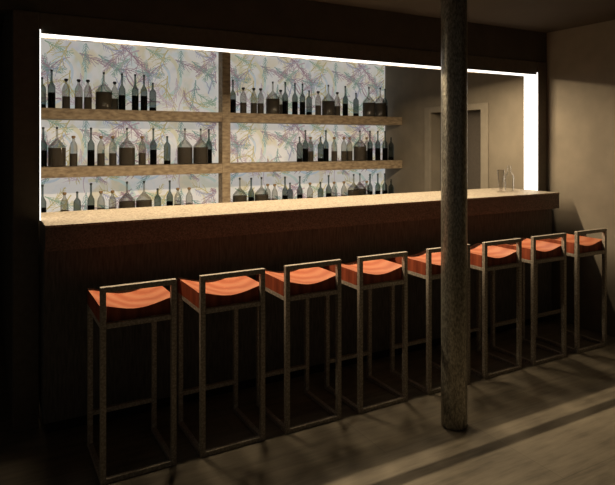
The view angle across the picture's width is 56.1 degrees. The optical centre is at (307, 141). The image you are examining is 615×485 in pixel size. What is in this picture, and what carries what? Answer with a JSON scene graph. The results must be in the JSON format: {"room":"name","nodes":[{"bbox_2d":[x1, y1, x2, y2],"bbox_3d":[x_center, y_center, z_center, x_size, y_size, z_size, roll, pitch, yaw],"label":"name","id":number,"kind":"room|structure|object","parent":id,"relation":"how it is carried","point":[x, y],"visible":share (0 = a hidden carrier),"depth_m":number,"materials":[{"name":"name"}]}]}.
{"room":"bar","nodes":[
{"label":"bar","id":0,"kind":"room"},
{"bbox_2d":[0,35,1,312],"bbox_3d":[-2.456,0.300,5.730,7.700,2.600,0.200,0,0,-29],"label":"wall","id":1,"kind":"structure","parent":0,"point":[0,35],"depth_m":5.39,"materials":[{"name":"brown paint"}]},
{"bbox_2d":[2,14,11,417],"bbox_3d":[-2.225,0.300,4.364,0.105,2.600,2.410,0,0,-29],"label":"wall","id":2,"kind":"structure","parent":0,"point":[7,24],"depth_m":3.94,"materials":[{"name":"brown paint"}]},
{"bbox_2d":[39,29,40,220],"bbox_3d":[-1.528,-0.095,3.285,0.006,1.067,0.154,0,0,-29],"label":"light","id":3,"kind":"object","parent":2,"relation":"attached to","point":[40,29],"visible":0.57,"depth_m":3.22,"materials":[{"name":"white metal"}]},
{"bbox_2d":[0,0,546,62],"bbox_3d":[-1.199,-0.863,3.479,7.700,0.274,0.136,0,0,-29],"label":"wall","id":4,"kind":"structure","parent":0,"point":[305,19],"depth_m":4.07,"materials":[{"name":"brown paint"}]},
{"bbox_2d":[12,9,38,433],"bbox_3d":[-1.591,0.437,3.253,0.129,2.326,0.148,0,0,-29],"label":"pillar","id":5,"kind":"structure","parent":4,"relation":"attached to","point":[25,24],"depth_m":3.19,"materials":[{"name":"brown wood"}]},
{"bbox_2d":[39,12,536,72],"bbox_3d":[0.257,-0.672,4.290,4.108,0.107,0.140,0,0,-29],"label":"beam","id":6,"kind":"structure","parent":4,"relation":"attached to","point":[48,22],"depth_m":3.84,"materials":[{"name":"brown wood"}]},
{"bbox_2d":[41,31,536,75],"bbox_3d":[0.183,-0.629,4.317,4.190,0.045,0.264,0,0,-29],"label":"soffit light","id":7,"kind":"object","parent":4,"relation":"attached to","point":[49,35],"visible":0.8,"depth_m":3.92,"materials":[{"name":"white plastic"}]},
{"bbox_2d":[524,72,538,189],"bbox_3d":[2.048,-0.095,5.282,0.010,1.067,0.154,0,0,-29],"label":"light","id":8,"kind":"object","parent":4,"relation":"attached to","point":[531,83],"visible":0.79,"depth_m":5.27,"materials":[{"name":"white"}]},
{"bbox_2d":[0,313,614,484],"bbox_3d":[-0.141,1.660,2.098,8.200,0.120,8.800,0,0,-29],"label":"floor","id":9,"kind":"structure","parent":0,"point":[552,422],"depth_m":3.17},
{"bbox_2d":[87,278,176,484],"bbox_3d":[-0.904,1.140,2.948,0.360,0.920,0.405,0,0,-29],"label":"bar stool","id":10,"kind":"object","parent":9,"relation":"on","point":[121,302],"visible":1,"depth_m":2.85,"materials":[{"name":"brown metal"}]},
{"bbox_2d":[178,268,264,457],"bbox_3d":[-0.482,1.140,3.184,0.360,0.920,0.405,0,0,-29],"label":"bar stool","id":11,"kind":"object","parent":9,"relation":"on","point":[233,288],"visible":1,"depth_m":3.09,"materials":[{"name":"brown metal"}]},
{"bbox_2d":[218,52,229,202],"bbox_3d":[-0.872,0.300,6.054,0.088,2.599,0.118,0,0,-29],"label":"post","id":12,"kind":"object","parent":9,"relation":"on","point":[223,58],"visible":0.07,"depth_m":6.01,"materials":[{"name":"brown wood"}]},
{"bbox_2d":[41,108,401,125],"bbox_3d":[-0.746,-0.257,6.245,4.208,0.097,0.339,0,0,-29],"label":"shelf","id":13,"kind":"object","parent":12,"relation":"attached to","point":[46,113],"visible":0.83,"depth_m":5.90,"materials":[{"name":"brown wood"}]},
{"bbox_2d":[41,77,45,107],"bbox_3d":[-2.432,-0.450,5.285,0.068,0.289,0.068,0,0,-29],"label":"bottle","id":14,"kind":"object","parent":13,"relation":"on","point":[43,88],"visible":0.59,"depth_m":5.26,"materials":[{"name":"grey glass"}]},
{"bbox_2d":[48,69,54,107],"bbox_3d":[-2.361,-0.487,5.324,0.066,0.365,0.066,0,0,-29],"label":"wine bottle","id":15,"kind":"object","parent":13,"relation":"on","point":[51,87],"visible":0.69,"depth_m":5.30,"materials":[{"name":"grey glass"}]},
{"bbox_2d":[62,78,69,107],"bbox_3d":[-2.253,-0.448,5.385,0.072,0.286,0.072,0,0,-29],"label":"bottle","id":16,"kind":"object","parent":13,"relation":"on","point":[65,99],"visible":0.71,"depth_m":5.36,"materials":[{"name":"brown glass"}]},
{"bbox_2d":[75,79,82,108],"bbox_3d":[-2.157,-0.448,5.439,0.072,0.286,0.072,0,0,-29],"label":"bottle","id":17,"kind":"object","parent":13,"relation":"on","point":[78,100],"visible":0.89,"depth_m":5.41,"materials":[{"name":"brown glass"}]},
{"bbox_2d":[84,80,91,108],"bbox_3d":[-2.085,-0.448,5.479,0.072,0.286,0.072,0,0,-29],"label":"bottle","id":18,"kind":"object","parent":13,"relation":"on","point":[87,100],"visible":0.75,"depth_m":5.45,"materials":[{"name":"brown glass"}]},
{"bbox_2d":[96,72,111,109],"bbox_3d":[-1.959,-0.489,5.549,0.154,0.368,0.154,0,0,-29],"label":"decanter","id":19,"kind":"object","parent":13,"relation":"on","point":[103,99],"visible":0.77,"depth_m":5.49,"materials":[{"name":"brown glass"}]},
{"bbox_2d":[112,82,117,109],"bbox_3d":[-1.890,-0.448,5.657,0.072,0.286,0.072,0,0,-29],"label":"bottle","id":20,"kind":"object","parent":13,"relation":"on","point":[114,100],"visible":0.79,"depth_m":5.63,"materials":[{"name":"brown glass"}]},
{"bbox_2d":[118,73,125,109],"bbox_3d":[-1.811,-0.487,5.632,0.066,0.365,0.066,0,0,-29],"label":"wine bottle","id":21,"kind":"object","parent":13,"relation":"on","point":[121,92],"visible":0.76,"depth_m":5.61,"materials":[{"name":"grey glass"}]},
{"bbox_2d":[132,74,138,109],"bbox_3d":[-1.700,-0.487,5.694,0.066,0.365,0.066,0,0,-29],"label":"wine bottle","id":22,"kind":"object","parent":13,"relation":"on","point":[135,92],"visible":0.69,"depth_m":5.67,"materials":[{"name":"grey glass"}]},
{"bbox_2d":[141,75,146,109],"bbox_3d":[-1.625,-0.487,5.736,0.066,0.365,0.066,0,0,-29],"label":"wine bottle","id":23,"kind":"object","parent":13,"relation":"on","point":[143,90],"visible":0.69,"depth_m":5.71,"materials":[{"name":"grey glass"}]},
{"bbox_2d":[149,83,155,110],"bbox_3d":[-1.549,-0.450,5.778,0.068,0.289,0.068,0,0,-29],"label":"bottle","id":24,"kind":"object","parent":13,"relation":"on","point":[152,94],"visible":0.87,"depth_m":5.75,"materials":[{"name":"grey glass"}]},
{"bbox_2d":[230,80,235,112],"bbox_3d":[-0.801,-0.487,6.196,0.066,0.365,0.066,0,0,-29],"label":"wine bottle","id":25,"kind":"object","parent":13,"relation":"on","point":[232,94],"visible":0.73,"depth_m":6.17,"materials":[{"name":"grey glass"}]},
{"bbox_2d":[240,87,245,112],"bbox_3d":[-0.696,-0.448,6.255,0.072,0.286,0.072,0,0,-29],"label":"bottle","id":26,"kind":"object","parent":13,"relation":"on","point":[242,105],"visible":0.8,"depth_m":6.22,"materials":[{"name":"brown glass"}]},
{"bbox_2d":[251,88,256,112],"bbox_3d":[-0.588,-0.448,6.315,0.072,0.286,0.072,0,0,-29],"label":"bottle","id":27,"kind":"object","parent":13,"relation":"on","point":[253,105],"visible":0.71,"depth_m":6.29,"materials":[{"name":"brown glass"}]},
{"bbox_2d":[258,88,263,113],"bbox_3d":[-0.516,-0.448,6.355,0.072,0.286,0.072,0,0,-29],"label":"bottle","id":28,"kind":"object","parent":13,"relation":"on","point":[260,105],"visible":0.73,"depth_m":6.33,"materials":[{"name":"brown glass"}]},
{"bbox_2d":[266,82,278,113],"bbox_3d":[-0.387,-0.489,6.428,0.154,0.368,0.154,0,0,-29],"label":"decanter","id":29,"kind":"object","parent":13,"relation":"on","point":[272,105],"visible":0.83,"depth_m":6.36,"materials":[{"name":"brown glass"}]},
{"bbox_2d":[279,90,281,113],"bbox_3d":[-0.304,-0.448,6.543,0.072,0.286,0.072,0,0,-29],"label":"bottle","id":30,"kind":"object","parent":13,"relation":"on","point":[280,105],"visible":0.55,"depth_m":6.51,"materials":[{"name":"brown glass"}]},
{"bbox_2d":[282,82,287,113],"bbox_3d":[-0.249,-0.487,6.436,0.066,0.365,0.066,0,0,-29],"label":"wine bottle","id":31,"kind":"object","parent":13,"relation":"on","point":[285,96],"visible":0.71,"depth_m":6.41,"materials":[{"name":"grey glass"}]},
{"bbox_2d":[292,83,297,113],"bbox_3d":[-0.143,-0.487,6.563,0.066,0.365,0.066,0,0,-29],"label":"wine bottle","id":32,"kind":"object","parent":13,"relation":"on","point":[294,97],"visible":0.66,"depth_m":6.54,"materials":[{"name":"grey glass"}]},
{"bbox_2d":[300,83,304,114],"bbox_3d":[-0.057,-0.487,6.612,0.066,0.365,0.066,0,0,-29],"label":"wine bottle","id":33,"kind":"object","parent":13,"relation":"on","point":[302,97],"visible":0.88,"depth_m":6.59,"materials":[{"name":"grey glass"}]},
{"bbox_2d":[306,90,311,114],"bbox_3d":[0.018,-0.450,6.654,0.068,0.289,0.068,0,0,-29],"label":"bottle","id":34,"kind":"object","parent":13,"relation":"on","point":[308,99],"visible":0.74,"depth_m":6.63,"materials":[{"name":"grey glass"}]},
{"bbox_2d":[315,91,320,114],"bbox_3d":[0.124,-0.448,6.713,0.072,0.286,0.072,0,0,-29],"label":"bottle","id":35,"kind":"object","parent":13,"relation":"on","point":[317,107],"visible":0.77,"depth_m":6.69,"materials":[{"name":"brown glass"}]},
{"bbox_2d":[322,85,334,114],"bbox_3d":[0.246,-0.489,6.781,0.154,0.368,0.154,0,0,-29],"label":"decanter","id":36,"kind":"object","parent":13,"relation":"on","point":[328,107],"visible":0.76,"depth_m":6.72,"materials":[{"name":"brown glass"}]},
{"bbox_2d":[335,92,339,115],"bbox_3d":[0.353,-0.448,6.841,0.072,0.286,0.072,0,0,-29],"label":"bottle","id":37,"kind":"object","parent":13,"relation":"on","point":[337,108],"visible":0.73,"depth_m":6.81,"materials":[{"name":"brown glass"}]},
{"bbox_2d":[343,86,347,115],"bbox_3d":[0.452,-0.487,6.896,0.066,0.365,0.066,0,0,-29],"label":"wine bottle","id":38,"kind":"object","parent":13,"relation":"on","point":[345,99],"visible":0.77,"depth_m":6.87,"materials":[{"name":"grey glass"}]},
{"bbox_2d":[353,93,358,115],"bbox_3d":[0.586,-0.450,6.971,0.068,0.289,0.068,0,0,-29],"label":"bottle","id":39,"kind":"object","parent":13,"relation":"on","point":[355,101],"visible":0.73,"depth_m":6.94,"materials":[{"name":"grey glass"}]},
{"bbox_2d":[363,87,374,115],"bbox_3d":[0.752,-0.489,7.063,0.154,0.368,0.154,0,0,-29],"label":"decanter","id":40,"kind":"object","parent":13,"relation":"on","point":[368,108],"visible":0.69,"depth_m":7.00,"materials":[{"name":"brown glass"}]},
{"bbox_2d":[375,88,385,116],"bbox_3d":[0.900,-0.489,7.146,0.154,0.368,0.154,0,0,-29],"label":"decanter","id":41,"kind":"object","parent":13,"relation":"on","point":[380,108],"visible":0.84,"depth_m":7.08,"materials":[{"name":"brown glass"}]},
{"bbox_2d":[382,89,387,116],"bbox_3d":[0.975,-0.487,7.257,0.066,0.365,0.066,0,0,-29],"label":"wine bottle","id":42,"kind":"object","parent":13,"relation":"on","point":[384,99],"visible":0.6,"depth_m":7.24,"materials":[{"name":"grey glass"}]},
{"bbox_2d":[41,160,401,177],"bbox_3d":[-0.746,0.277,6.245,4.208,0.097,0.339,0,0,-29],"label":"shelf","id":43,"kind":"object","parent":12,"relation":"attached to","point":[69,171],"visible":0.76,"depth_m":5.91,"materials":[{"name":"brown wood"}]},
{"bbox_2d":[41,127,46,166],"bbox_3d":[-2.423,0.045,5.290,0.066,0.365,0.066,0,0,-29],"label":"wine bottle","id":44,"kind":"object","parent":43,"relation":"on","point":[43,142],"visible":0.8,"depth_m":5.27,"materials":[{"name":"grey glass"}]},
{"bbox_2d":[48,127,65,165],"bbox_3d":[-2.321,0.044,5.347,0.154,0.368,0.154,0,0,-29],"label":"decanter","id":45,"kind":"object","parent":43,"relation":"on","point":[56,156],"visible":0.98,"depth_m":5.29,"materials":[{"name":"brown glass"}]},
{"bbox_2d":[70,136,76,165],"bbox_3d":[-2.197,0.085,5.417,0.072,0.286,0.072,0,0,-29],"label":"bottle","id":46,"kind":"object","parent":43,"relation":"on","point":[73,157],"visible":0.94,"depth_m":5.39,"materials":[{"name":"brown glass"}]},
{"bbox_2d":[87,128,94,165],"bbox_3d":[-2.061,0.045,5.492,0.066,0.365,0.066,0,0,-29],"label":"wine bottle","id":47,"kind":"object","parent":43,"relation":"on","point":[90,146],"visible":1,"depth_m":5.47,"materials":[{"name":"grey glass"}]},
{"bbox_2d":[97,136,104,164],"bbox_3d":[-1.982,0.085,5.537,0.072,0.286,0.072,0,0,-29],"label":"bottle","id":48,"kind":"object","parent":43,"relation":"on","point":[100,156],"visible":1,"depth_m":5.51,"materials":[{"name":"brown liquid"}]},
{"bbox_2d":[109,136,115,164],"bbox_3d":[-1.886,0.085,5.590,0.072,0.286,0.072,0,0,-29],"label":"bottle","id":49,"kind":"object","parent":43,"relation":"on","point":[112,156],"visible":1,"depth_m":5.56,"materials":[{"name":"brown liquid"}]},
{"bbox_2d":[119,128,134,164],"bbox_3d":[-1.769,0.044,5.655,0.154,0.368,0.154,0,0,-29],"label":"decanter","id":50,"kind":"object","parent":43,"relation":"on","point":[126,155],"visible":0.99,"depth_m":5.59,"materials":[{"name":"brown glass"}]},
{"bbox_2d":[139,136,145,163],"bbox_3d":[-1.641,0.085,5.727,0.072,0.286,0.072,0,0,-29],"label":"bottle","id":51,"kind":"object","parent":43,"relation":"on","point":[142,156],"visible":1,"depth_m":5.70,"materials":[{"name":"brown liquid"}]},
{"bbox_2d":[150,128,156,164],"bbox_3d":[-1.545,0.045,5.781,0.066,0.365,0.066,0,0,-29],"label":"wine bottle","id":52,"kind":"object","parent":43,"relation":"on","point":[153,146],"visible":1,"depth_m":5.76,"materials":[{"name":"grey glass"}]},
{"bbox_2d":[164,136,170,163],"bbox_3d":[-1.422,0.084,5.849,0.068,0.289,0.068,0,0,-29],"label":"bottle","id":53,"kind":"object","parent":43,"relation":"on","point":[167,148],"visible":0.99,"depth_m":5.82,"materials":[{"name":"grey glass"}]},
{"bbox_2d":[177,128,191,163],"bbox_3d":[-1.262,0.044,5.939,0.154,0.368,0.154,0,0,-29],"label":"decanter","id":54,"kind":"object","parent":43,"relation":"on","point":[184,154],"visible":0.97,"depth_m":5.88,"materials":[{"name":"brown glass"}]},
{"bbox_2d":[193,128,207,162],"bbox_3d":[-1.115,0.044,6.021,0.154,0.368,0.154,0,0,-29],"label":"decanter","id":55,"kind":"object","parent":43,"relation":"on","point":[200,154],"visible":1,"depth_m":5.96,"materials":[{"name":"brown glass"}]},
{"bbox_2d":[206,129,211,162],"bbox_3d":[-1.047,0.045,6.127,0.066,0.365,0.066,0,0,-29],"label":"wine bottle","id":56,"kind":"object","parent":43,"relation":"on","point":[208,143],"visible":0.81,"depth_m":6.10,"materials":[{"name":"grey glass"}]},
{"bbox_2d":[297,137,302,161],"bbox_3d":[-0.090,0.084,6.593,0.068,0.289,0.068,0,0,-29],"label":"bottle","id":57,"kind":"object","parent":43,"relation":"on","point":[299,145],"visible":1,"depth_m":6.57,"materials":[{"name":"grey glass"}]},
{"bbox_2d":[303,130,307,161],"bbox_3d":[-0.024,0.045,6.630,0.066,0.365,0.066,0,0,-29],"label":"wine bottle","id":58,"kind":"object","parent":43,"relation":"on","point":[305,143],"visible":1,"depth_m":6.61,"materials":[{"name":"grey glass"}]},
{"bbox_2d":[308,137,312,160],"bbox_3d":[0.036,0.085,6.732,0.072,0.286,0.072,0,0,-29],"label":"bottle","id":59,"kind":"object","parent":43,"relation":"on","point":[310,153],"visible":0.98,"depth_m":6.70,"materials":[{"name":"brown liquid"}]},
{"bbox_2d":[318,137,322,161],"bbox_3d":[0.152,0.084,6.728,0.068,0.289,0.068,0,0,-29],"label":"bottle","id":60,"kind":"object","parent":43,"relation":"on","point":[320,145],"visible":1,"depth_m":6.70,"materials":[{"name":"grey glass"}]},
{"bbox_2d":[323,130,328,160],"bbox_3d":[0.216,0.045,6.764,0.066,0.365,0.066,0,0,-29],"label":"wine bottle","id":61,"kind":"object","parent":43,"relation":"on","point":[325,144],"visible":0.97,"depth_m":6.74,"materials":[{"name":"grey glass"}]},
{"bbox_2d":[331,137,336,160],"bbox_3d":[0.317,0.085,6.820,0.072,0.286,0.072,0,0,-29],"label":"bottle","id":62,"kind":"object","parent":43,"relation":"on","point":[333,153],"visible":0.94,"depth_m":6.79,"materials":[{"name":"brown liquid"}]},
{"bbox_2d":[341,137,346,160],"bbox_3d":[0.436,0.085,6.887,0.072,0.286,0.072,0,0,-29],"label":"bottle","id":63,"kind":"object","parent":43,"relation":"on","point":[343,153],"visible":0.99,"depth_m":6.86,"materials":[{"name":"brown liquid"}]},
{"bbox_2d":[347,137,351,160],"bbox_3d":[0.505,0.085,6.926,0.072,0.286,0.072,0,0,-29],"label":"bottle","id":64,"kind":"object","parent":43,"relation":"on","point":[349,153],"visible":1,"depth_m":6.89,"materials":[{"name":"brown liquid"}]},
{"bbox_2d":[354,130,365,159],"bbox_3d":[0.636,0.044,6.998,0.154,0.368,0.154,0,0,-29],"label":"decanter","id":65,"kind":"object","parent":43,"relation":"on","point":[359,151],"visible":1,"depth_m":6.93,"materials":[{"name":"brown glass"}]},
{"bbox_2d":[367,131,372,160],"bbox_3d":[0.758,0.045,6.998,0.066,0.365,0.066,0,0,-29],"label":"wine bottle","id":66,"kind":"object","parent":43,"relation":"on","point":[369,144],"visible":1,"depth_m":6.97,"materials":[{"name":"grey glass"}]},
{"bbox_2d":[375,131,379,159],"bbox_3d":[0.869,0.045,7.129,0.066,0.365,0.066,0,0,-29],"label":"wine bottle","id":67,"kind":"object","parent":43,"relation":"on","point":[377,144],"visible":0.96,"depth_m":7.10,"materials":[{"name":"grey glass"}]},
{"bbox_2d":[382,131,387,159],"bbox_3d":[0.965,0.045,7.182,0.066,0.365,0.066,0,0,-29],"label":"wine bottle","id":68,"kind":"object","parent":43,"relation":"on","point":[384,144],"visible":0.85,"depth_m":7.16,"materials":[{"name":"grey glass"}]},
{"bbox_2d":[388,137,393,159],"bbox_3d":[1.046,0.084,7.228,0.068,0.289,0.068,0,0,-29],"label":"bottle","id":69,"kind":"object","parent":43,"relation":"on","point":[390,145],"visible":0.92,"depth_m":7.20,"materials":[{"name":"grey glass"}]},
{"bbox_2d":[256,259,340,433],"bbox_3d":[-0.059,1.140,3.420,0.360,0.920,0.405,0,0,-29],"label":"bar stool","id":70,"kind":"object","parent":9,"relation":"on","point":[301,278],"visible":0.88,"depth_m":3.32,"materials":[{"name":"brown metal"}]},
{"bbox_2d":[39,188,558,432],"bbox_3d":[0.254,1.020,4.294,4.084,1.160,0.630,0,0,-29],"label":"bar counter","id":71,"kind":"object","parent":9,"relation":"on","point":[79,251],"depth_m":3.65,"materials":[{"name":"wood"}]},
{"bbox_2d":[41,188,558,227],"bbox_3d":[0.254,0.446,4.294,4.084,0.012,0.630,0,0,-29],"label":"countertop","id":72,"kind":"structure","parent":71,"relation":"on","point":[156,213],"depth_m":3.87,"materials":[{"name":"stone"}]},
{"bbox_2d":[324,251,407,413],"bbox_3d":[0.364,1.140,3.656,0.360,0.920,0.405,0,0,-29],"label":"bar stool","id":73,"kind":"object","parent":9,"relation":"on","point":[370,269],"visible":0.91,"depth_m":3.56,"materials":[{"name":"brown metal"}]},
{"bbox_2d":[390,244,469,394],"bbox_3d":[0.824,1.140,3.913,0.360,0.920,0.405,0,0,-29],"label":"bar stool","id":74,"kind":"object","parent":9,"relation":"on","point":[426,263],"visible":0.77,"depth_m":3.80,"materials":[{"name":"brown metal"}]},
{"bbox_2d":[441,0,466,430],"bbox_3d":[0.828,0.300,3.257,0.169,2.599,0.169,0,0,-29],"label":"column","id":75,"kind":"structure","parent":9,"relation":"on","point":[453,12],"depth_m":3.19,"materials":[{"name":"grey metal"}]},
{"bbox_2d":[470,238,521,378],"bbox_3d":[1.254,1.140,4.153,0.360,0.920,0.405,0,0,-29],"label":"bar stool","id":76,"kind":"object","parent":9,"relation":"on","point":[483,255],"visible":0.73,"depth_m":4.04,"materials":[{"name":"brown metal"}]},
{"bbox_2d":[490,233,565,365],"bbox_3d":[1.675,1.140,4.388,0.360,0.920,0.405,0,0,-29],"label":"bar stool","id":77,"kind":"object","parent":9,"relation":"on","point":[533,249],"visible":0.73,"depth_m":4.29,"materials":[{"name":"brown metal"}]},
{"bbox_2d":[536,228,606,352],"bbox_3d":[2.098,1.140,4.625,0.360,0.920,0.405,0,0,-29],"label":"bar stool","id":78,"kind":"object","parent":9,"relation":"on","point":[576,245],"visible":0.64,"depth_m":4.52,"materials":[{"name":"brown metal"}]},
{"bbox_2d":[0,0,614,34],"bbox_3d":[-0.141,-1.060,2.098,8.200,0.120,8.800,0,0,-29],"label":"ceiling","id":79,"kind":"structure","parent":0,"point":[545,16],"depth_m":4.39,"materials":[{"name":"paint"}]},
{"bbox_2d":[385,20,614,336],"bbox_3d":[3.089,0.300,3.902,0.200,2.600,8.800,0,0,-29],"label":"wall","id":80,"kind":"structure","parent":0,"point":[580,60],"depth_m":5.15,"materials":[{"name":"paint"}]},
{"bbox_2d":[41,38,217,211],"bbox_3d":[-1.837,-0.120,5.862,1.936,1.740,0.052,0,0,-29],"label":"panel","id":81,"kind":"object","parent":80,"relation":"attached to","point":[183,80],"visible":0.66,"depth_m":5.85,"materials":[{"name":"white"}]},
{"bbox_2d":[230,53,384,201],"bbox_3d":[-0.005,-0.120,6.885,2.270,1.740,0.052,0,0,-29],"label":"panel","id":82,"kind":"object","parent":80,"relation":"attached to","point":[249,142],"visible":0.62,"depth_m":6.80,"materials":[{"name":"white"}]},
{"bbox_2d":[424,103,488,191],"bbox_3d":[1.686,0.599,6.362,0.192,2.002,0.972,0,0,-29],"label":"door","id":83,"kind":"structure","parent":80,"relation":"in","point":[477,121],"depth_m":6.25,"materials":[{"name":"brown paint"}]},
{"bbox_2d":[525,62,546,316],"bbox_3d":[2.103,0.437,5.317,0.118,2.326,0.148,0,0,-29],"label":"trim","id":84,"kind":"structure","parent":80,"relation":"attached to","point":[541,66],"depth_m":5.25,"materials":[{"name":"brown wood"}]},
{"bbox_3d":[-0.746,0.804,6.245,4.208,0.097,0.339,0,0,-29],"label":"shelf","id":85,"kind":"object","parent":80,"relation":"attached to","visible":0},
{"bbox_2d":[41,184,45,212],"bbox_3d":[-2.428,0.573,5.287,0.066,0.365,0.066,0,0,-29],"label":"wine bottle","id":86,"kind":"object","parent":85,"relation":"on","point":[43,201],"visible":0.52,"depth_m":5.27,"materials":[{"name":"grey glass"}]},
{"bbox_2d":[73,191,80,210],"bbox_3d":[-2.168,0.611,5.432,0.068,0.289,0.068,0,0,-29],"label":"bottle","id":87,"kind":"object","parent":85,"relation":"on","point":[77,203],"visible":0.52,"depth_m":5.41,"materials":[{"name":"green glass"}]},
{"bbox_2d":[87,183,94,209],"bbox_3d":[-2.061,0.573,5.492,0.066,0.365,0.066,0,0,-29],"label":"wine bottle","id":88,"kind":"object","parent":85,"relation":"on","point":[90,202],"visible":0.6,"depth_m":5.47,"materials":[{"name":"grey glass"}]},
{"bbox_2d":[119,181,134,207],"bbox_3d":[-1.769,0.571,5.655,0.154,0.368,0.154,0,0,-29],"label":"decanter","id":89,"kind":"object","parent":85,"relation":"on","point":[122,204],"visible":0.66,"depth_m":5.60,"materials":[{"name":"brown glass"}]},
{"bbox_2d":[136,181,151,206],"bbox_3d":[-1.625,0.571,5.736,0.154,0.368,0.154,0,0,-29],"label":"decanter","id":90,"kind":"object","parent":85,"relation":"on","point":[139,203],"visible":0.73,"depth_m":5.68,"materials":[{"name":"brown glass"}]},
{"bbox_2d":[154,188,160,205],"bbox_3d":[-1.507,0.611,5.802,0.068,0.289,0.068,0,0,-29],"label":"bottle","id":91,"kind":"object","parent":85,"relation":"on","point":[157,199],"visible":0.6,"depth_m":5.78,"materials":[{"name":"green glass"}]},
{"bbox_2d":[166,180,172,205],"bbox_3d":[-1.400,0.573,5.862,0.066,0.365,0.066,0,0,-29],"label":"wine bottle","id":92,"kind":"object","parent":85,"relation":"on","point":[169,198],"visible":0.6,"depth_m":5.84,"materials":[{"name":"grey glass"}]},
{"bbox_2d":[233,178,246,201],"bbox_3d":[-0.732,0.571,6.235,0.154,0.368,0.154,0,0,-29],"label":"decanter","id":93,"kind":"object","parent":85,"relation":"on","point":[236,198],"visible":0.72,"depth_m":6.18,"materials":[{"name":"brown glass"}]},
{"bbox_2d":[248,178,253,200],"bbox_3d":[-0.615,0.573,6.300,0.066,0.365,0.066,0,0,-29],"label":"wine bottle","id":94,"kind":"object","parent":85,"relation":"on","point":[250,192],"visible":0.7,"depth_m":6.28,"materials":[{"name":"grey glass"}]},
{"bbox_2d":[255,177,267,200],"bbox_3d":[-0.507,0.571,6.360,0.154,0.368,0.154,0,0,-29],"label":"decanter","id":95,"kind":"object","parent":85,"relation":"on","point":[258,197],"visible":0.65,"depth_m":6.30,"materials":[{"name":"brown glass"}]},
{"bbox_2d":[282,177,287,199],"bbox_3d":[-0.254,0.573,6.502,0.066,0.365,0.066,0,0,-29],"label":"wine bottle","id":96,"kind":"object","parent":85,"relation":"on","point":[284,191],"visible":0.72,"depth_m":6.48,"materials":[{"name":"grey glass"}]},
{"bbox_2d":[288,183,292,198],"bbox_3d":[-0.200,0.611,6.600,0.068,0.289,0.068,0,0,-29],"label":"bottle","id":97,"kind":"object","parent":85,"relation":"on","point":[290,191],"visible":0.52,"depth_m":6.57,"materials":[{"name":"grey glass"}]},
{"bbox_2d":[297,176,302,198],"bbox_3d":[-0.088,0.573,6.594,0.066,0.365,0.066,0,0,-29],"label":"wine bottle","id":98,"kind":"object","parent":85,"relation":"on","point":[299,190],"visible":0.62,"depth_m":6.58,"materials":[{"name":"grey glass"}]},
{"bbox_2d":[318,182,322,197],"bbox_3d":[0.152,0.611,6.728,0.068,0.289,0.068,0,0,-29],"label":"bottle","id":99,"kind":"object","parent":85,"relation":"on","point":[320,190],"visible":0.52,"depth_m":6.70,"materials":[{"name":"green glass"}]},
{"bbox_2d":[326,175,330,196],"bbox_3d":[0.248,0.573,6.782,0.066,0.365,0.066,0,0,-29],"label":"wine bottle","id":100,"kind":"object","parent":85,"relation":"on","point":[328,188],"visible":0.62,"depth_m":6.76,"materials":[{"name":"grey glass"}]},
{"bbox_2d":[347,174,359,195],"bbox_3d":[0.557,0.571,6.955,0.154,0.368,0.154,0,0,-29],"label":"decanter","id":101,"kind":"object","parent":85,"relation":"on","point":[349,192],"visible":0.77,"depth_m":6.90,"materials":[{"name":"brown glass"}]},
{"bbox_2d":[354,173,365,194],"bbox_3d":[0.646,0.571,7.119,0.154,0.368,0.154,0,0,-29],"label":"decanter","id":102,"kind":"object","parent":85,"relation":"on","point":[362,191],"visible":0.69,"depth_m":7.06,"materials":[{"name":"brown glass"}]},
{"bbox_2d":[367,174,372,194],"bbox_3d":[0.766,0.573,7.071,0.066,0.365,0.066,0,0,-29],"label":"wine bottle","id":103,"kind":"object","parent":85,"relation":"on","point":[369,187],"visible":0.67,"depth_m":7.05,"materials":[{"name":"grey glass"}]},
{"bbox_2d":[375,174,379,193],"bbox_3d":[0.869,0.573,7.129,0.066,0.365,0.066,0,0,-29],"label":"wine bottle","id":104,"kind":"object","parent":85,"relation":"on","point":[377,186],"visible":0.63,"depth_m":7.11,"materials":[{"name":"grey glass"}]},
{"bbox_2d":[382,173,386,193],"bbox_3d":[0.962,0.573,7.181,0.066,0.365,0.066,0,0,-29],"label":"wine bottle","id":105,"kind":"object","parent":85,"relation":"on","point":[384,186],"visible":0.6,"depth_m":7.16,"materials":[{"name":"grey glass"}]},
{"bbox_2d":[388,179,393,193],"bbox_3d":[1.046,0.611,7.228,0.068,0.289,0.068,0,0,-29],"label":"bottle","id":106,"kind":"object","parent":85,"relation":"on","point":[390,187],"visible":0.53,"depth_m":7.21,"materials":[{"name":"grey glass"}]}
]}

